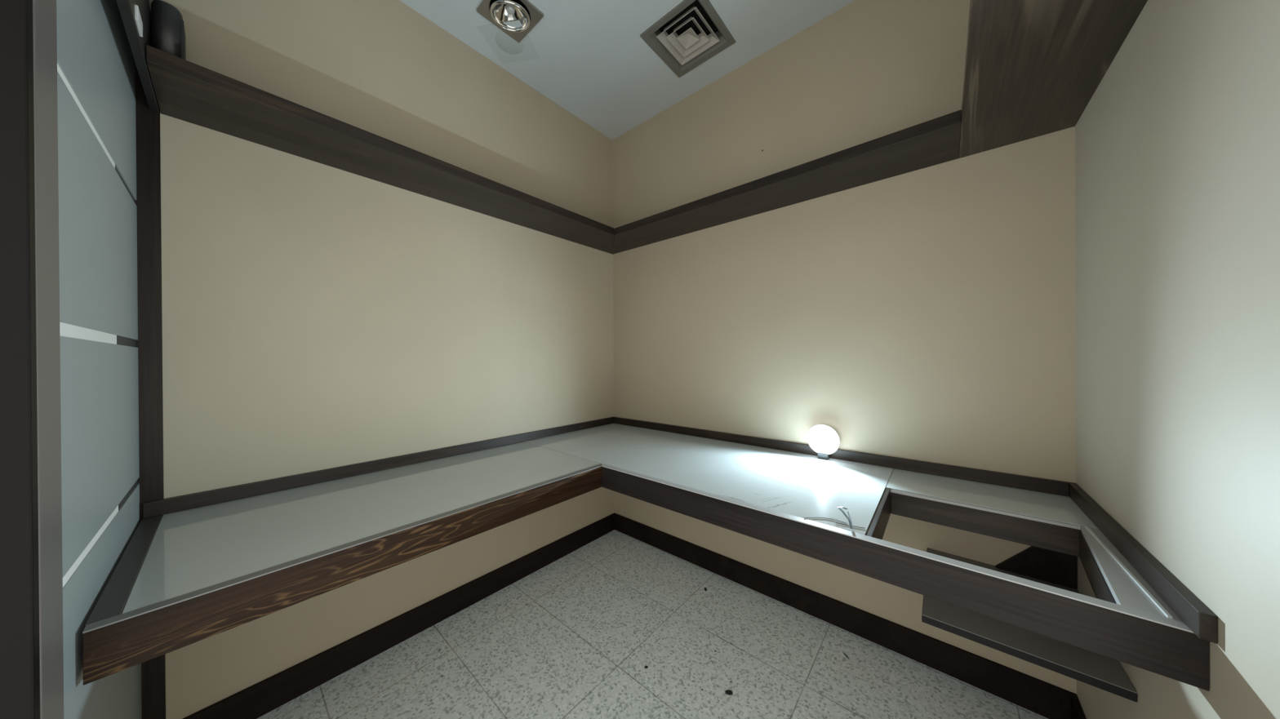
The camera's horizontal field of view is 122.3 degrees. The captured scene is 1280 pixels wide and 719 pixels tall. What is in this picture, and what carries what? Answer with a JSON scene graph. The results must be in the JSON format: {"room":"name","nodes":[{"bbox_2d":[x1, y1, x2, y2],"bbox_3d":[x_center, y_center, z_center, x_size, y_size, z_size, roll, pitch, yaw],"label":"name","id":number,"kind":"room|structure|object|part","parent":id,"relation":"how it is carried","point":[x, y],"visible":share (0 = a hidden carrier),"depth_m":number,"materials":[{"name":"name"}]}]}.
{"room":"small office","nodes":[
{"label":"small office","id":0,"kind":"room"},
{"bbox_2d":[0,0,165,718],"bbox_3d":[-1.202,-0.167,0.739,0.241,2.783,1.004,0,0,-45],"label":"glass wall","id":1,"kind":"structure","parent":0,"point":[82,404],"depth_m":0.60,"materials":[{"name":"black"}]},
{"bbox_3d":[-0.913,-0.168,0.434,0.097,2.783,0.194,0,0,41],"label":"post","id":2,"kind":"part","parent":1,"relation":"part of","materials":[{"name":"grey metal"}]},
{"bbox_3d":[-1.188,-1.012,0.777,0.764,1.092,0.012,0,0,41],"label":"glass panel","id":3,"kind":"part","parent":1,"relation":"part of","materials":[{"name":"grey"}]},
{"bbox_3d":[-1.184,-0.254,0.779,0.764,0.392,0.012,0,0,41],"label":"glass panel","id":4,"kind":"part","parent":1,"relation":"part of","materials":[{"name":"grey"}]},
{"bbox_3d":[-1.181,0.154,0.780,0.764,0.380,0.012,0,0,41],"label":"glass panel","id":5,"kind":"part","parent":1,"relation":"part of","materials":[{"name":"grey"}]},
{"bbox_3d":[-1.177,0.792,0.782,0.764,0.860,0.012,0,0,41],"label":"glass panel","id":6,"kind":"part","parent":1,"relation":"part of","materials":[{"name":"grey glass"}]},
{"bbox_3d":[-1.507,-0.166,1.069,0.102,2.783,0.077,0,0,41],"label":"post","id":7,"kind":"part","parent":1,"relation":"part of","materials":[{"name":"brown wood"}]},
{"bbox_2d":[160,0,614,718],"bbox_3d":[-0.824,-0.174,1.883,0.120,2.785,2.048,0,0,41],"label":"wall","id":8,"kind":"structure","parent":0,"point":[316,316],"depth_m":1.43,"materials":[{"name":"beige paint"}]},
{"bbox_2d":[82,417,613,684],"bbox_3d":[-0.568,0.482,1.564,0.680,0.135,1.963,0,0,41],"label":"countertop","id":9,"kind":"structure","parent":8,"relation":"attached to","point":[195,567],"depth_m":0.97,"materials":[{"name":"grey laminate"}]},
{"bbox_3d":[-1.204,0.509,0.841,0.654,0.091,0.036,0,0,41],"label":"rail","id":10,"kind":"part","parent":9,"relation":"part of","materials":[{"name":"grey"}]},
{"bbox_3d":[-0.557,0.461,1.074,0.025,0.003,1.228,0,0,41],"label":"edge trim","id":11,"kind":"part","parent":9,"relation":"part of","materials":[{"name":"grey"}]},
{"bbox_2d":[122,441,599,613],"bbox_3d":[-0.802,0.470,1.311,0.654,0.017,1.201,0,0,41],"label":"countertop","id":12,"kind":"structure","parent":9,"relation":"on","point":[190,550],"depth_m":1.06,"materials":[{"name":"grey laminate"}]},
{"bbox_2d":[146,44,614,254],"bbox_3d":[-0.711,-0.768,1.703,0.290,0.040,1.926,0,0,41],"label":"wall shelf","id":13,"kind":"object","parent":8,"relation":"attached to","point":[186,91],"visible":1,"depth_m":1.23,"materials":[{"name":"brown wood"}]},
{"bbox_2d":[151,0,186,60],"bbox_3d":[-1.293,-0.871,0.969,0.090,0.176,0.054,0,0,41],"label":"housing","id":14,"kind":"object","parent":13,"relation":"on","point":[167,26],"visible":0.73,"depth_m":0.94,"materials":[{"name":"black plastic"}]},
{"bbox_2d":[182,513,614,718],"bbox_3d":[-0.809,1.163,1.792,0.014,0.113,1.914,0,0,41],"label":"baseboard","id":15,"kind":"structure","parent":8,"relation":"attached to","point":[256,700],"depth_m":1.47,"materials":[{"name":"brown wood"}]},
{"bbox_2d":[399,0,855,139],"bbox_3d":[-0.174,-1.583,1.071,2.552,0.030,2.420,0,0,41],"label":"ceiling","id":16,"kind":"structure","parent":0,"point":[594,63],"depth_m":1.77,"materials":[{"name":"paint"}]},
{"bbox_2d":[476,20,540,63],"bbox_3d":[-0.643,-1.564,1.747,0.219,0.005,0.210,0,0,8],"label":"cover plate","id":17,"kind":"object","parent":16,"relation":"attached to","point":[507,50],"visible":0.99,"depth_m":1.75,"materials":[{"name":"paint"}]},
{"bbox_2d":[476,0,543,43],"bbox_3d":[-0.583,-1.584,1.588,0.208,0.114,0.208,0,0,41],"label":"recessed light","id":18,"kind":"object","parent":16,"relation":"in","point":[498,12],"visible":1,"depth_m":1.61,"materials":[{"name":"silver metal"}]},
{"bbox_2d":[640,0,735,77],"bbox_3d":[0.236,-1.649,1.725,0.336,0.169,0.336,0,0,41],"label":"ceiling vent","id":19,"kind":"object","parent":16,"relation":"in","point":[692,33],"visible":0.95,"depth_m":1.76,"materials":[{"name":"grey metal"}]},
{"bbox_2d":[256,529,1048,718],"bbox_3d":[-0.417,1.259,0.775,2.552,0.080,3.220,0,0,41],"label":"floor","id":20,"kind":"structure","parent":0,"point":[630,604],"depth_m":1.41,"materials":[{"name":"tile"}]},
{"bbox_2d":[724,689,732,695],"bbox_3d":[0.324,1.211,1.283,0.026,0.005,0.015,0,0,2],"label":"crumb","id":21,"kind":"object","parent":20,"relation":"on","point":[728,692],"visible":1,"depth_m":1.28,"materials":[{"name":"black"}]},
{"bbox_2d":[612,0,1076,693],"bbox_3d":[0.654,-0.182,1.887,2.122,2.785,0.120,0,0,41],"label":"wall","id":22,"kind":"structure","parent":0,"point":[928,314],"depth_m":1.54,"materials":[{"name":"beige paint"}]},
{"bbox_2d":[613,109,961,253],"bbox_3d":[0.415,-0.775,1.827,1.839,0.040,0.275,0,0,41],"label":"wall shelf","id":23,"kind":"object","parent":22,"relation":"attached to","point":[935,141],"visible":0.86,"depth_m":1.50,"materials":[{"name":"brown wood"}]},
{"bbox_2d":[613,512,1071,718],"bbox_3d":[0.613,1.154,1.844,2.108,0.113,0.014,0,0,41],"label":"baseboard","id":24,"kind":"structure","parent":22,"relation":"attached to","point":[1044,699],"depth_m":1.49,"materials":[{"name":"brown wood"}]},
{"bbox_2d":[524,416,1217,691],"bbox_3d":[0.365,0.476,1.546,2.122,0.135,0.782,0,0,41],"label":"countertop","id":25,"kind":"structure","parent":22,"relation":"attached to","point":[1141,615],"depth_m":1.05,"materials":[{"name":"grey laminate"}]},
{"bbox_2d":[524,423,893,535],"bbox_3d":[0.196,0.463,1.722,1.637,0.017,0.734,0,0,41],"label":"countertop","id":26,"kind":"structure","parent":25,"relation":"on","point":[800,485],"depth_m":1.45,"materials":[{"name":"grey laminate"}]},
{"bbox_2d":[807,424,839,459],"bbox_3d":[0.834,0.373,1.604,0.134,0.154,0.032,0,0,41],"label":"lamp","id":27,"kind":"object","parent":25,"relation":"on","point":[824,440],"visible":1,"depth_m":1.59,"materials":[{"name":"white glass"}]},
{"bbox_2d":[804,517,847,524],"bbox_3d":[0.523,0.453,0.999,0.108,0.002,0.019,0,0,19],"label":"loose wire","id":28,"kind":"object","parent":25,"relation":"on","point":[804,517],"visible":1,"depth_m":1.01,"materials":[{"name":"grey"}]},
{"bbox_2d":[837,506,853,528],"bbox_3d":[0.564,0.430,0.962,0.017,0.044,0.046,0,0,-20],"label":"clip","id":29,"kind":"object","parent":25,"relation":"on","point":[849,519],"visible":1,"depth_m":0.96,"materials":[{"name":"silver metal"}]},
{"bbox_3d":[0.382,0.455,1.063,1.466,0.003,0.026,0,0,41],"label":"edge trim","id":30,"kind":"part","parent":25,"relation":"part of","materials":[{"name":"grey"}]},
{"bbox_2d":[886,468,1097,530],"bbox_3d":[1.147,0.459,1.200,0.483,0.017,0.290,0,0,41],"label":"countertop","id":31,"kind":"structure","parent":25,"relation":"on","point":[1047,506],"depth_m":1.16,"materials":[{"name":"grey laminate"}]},
{"bbox_2d":[1080,524,1183,622],"bbox_3d":[1.061,0.460,0.790,0.082,0.014,0.443,0,0,41],"label":"countertop","id":32,"kind":"structure","parent":25,"relation":"on","point":[1124,590],"depth_m":0.73,"materials":[{"name":"grey"}]},
{"bbox_2d":[1075,0,1279,718],"bbox_3d":[1.148,-0.182,0.740,0.120,2.785,1.220,0,0,41],"label":"wall","id":33,"kind":"structure","parent":0,"point":[1177,144],"depth_m":0.62,"materials":[{"name":"paint"}]},
{"bbox_2d":[921,547,1137,702],"bbox_3d":[1.127,0.758,1.096,0.378,0.022,0.478,0,0,41],"label":"shelf","id":34,"kind":"object","parent":33,"relation":"attached to","point":[1099,671],"visible":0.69,"depth_m":0.93,"materials":[{"name":"black"}]},
{"bbox_2d":[995,546,1077,589],"bbox_3d":[1.349,0.643,1.208,0.187,0.204,0.017,0,0,41],"label":"panel","id":35,"kind":"object","parent":34,"relation":"on","point":[1046,565],"visible":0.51,"depth_m":1.19,"materials":[{"name":"brown wood"}]},
{"bbox_2d":[958,0,1147,158],"bbox_3d":[0.956,-0.776,0.827,0.282,0.040,1.090,0,0,41],"label":"wall shelf","id":36,"kind":"object","parent":33,"relation":"attached to","point":[1033,68],"visible":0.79,"depth_m":0.90,"materials":[{"name":"brown wood"}]},
{"bbox_2d":[1070,691,1086,718],"bbox_3d":[1.067,1.154,0.742,0.014,0.113,1.099,0,0,41],"label":"baseboard","id":37,"kind":"structure","parent":33,"relation":"attached to","point":[1077,712],"depth_m":1.12,"materials":[{"name":"brown wood"}]}
]}

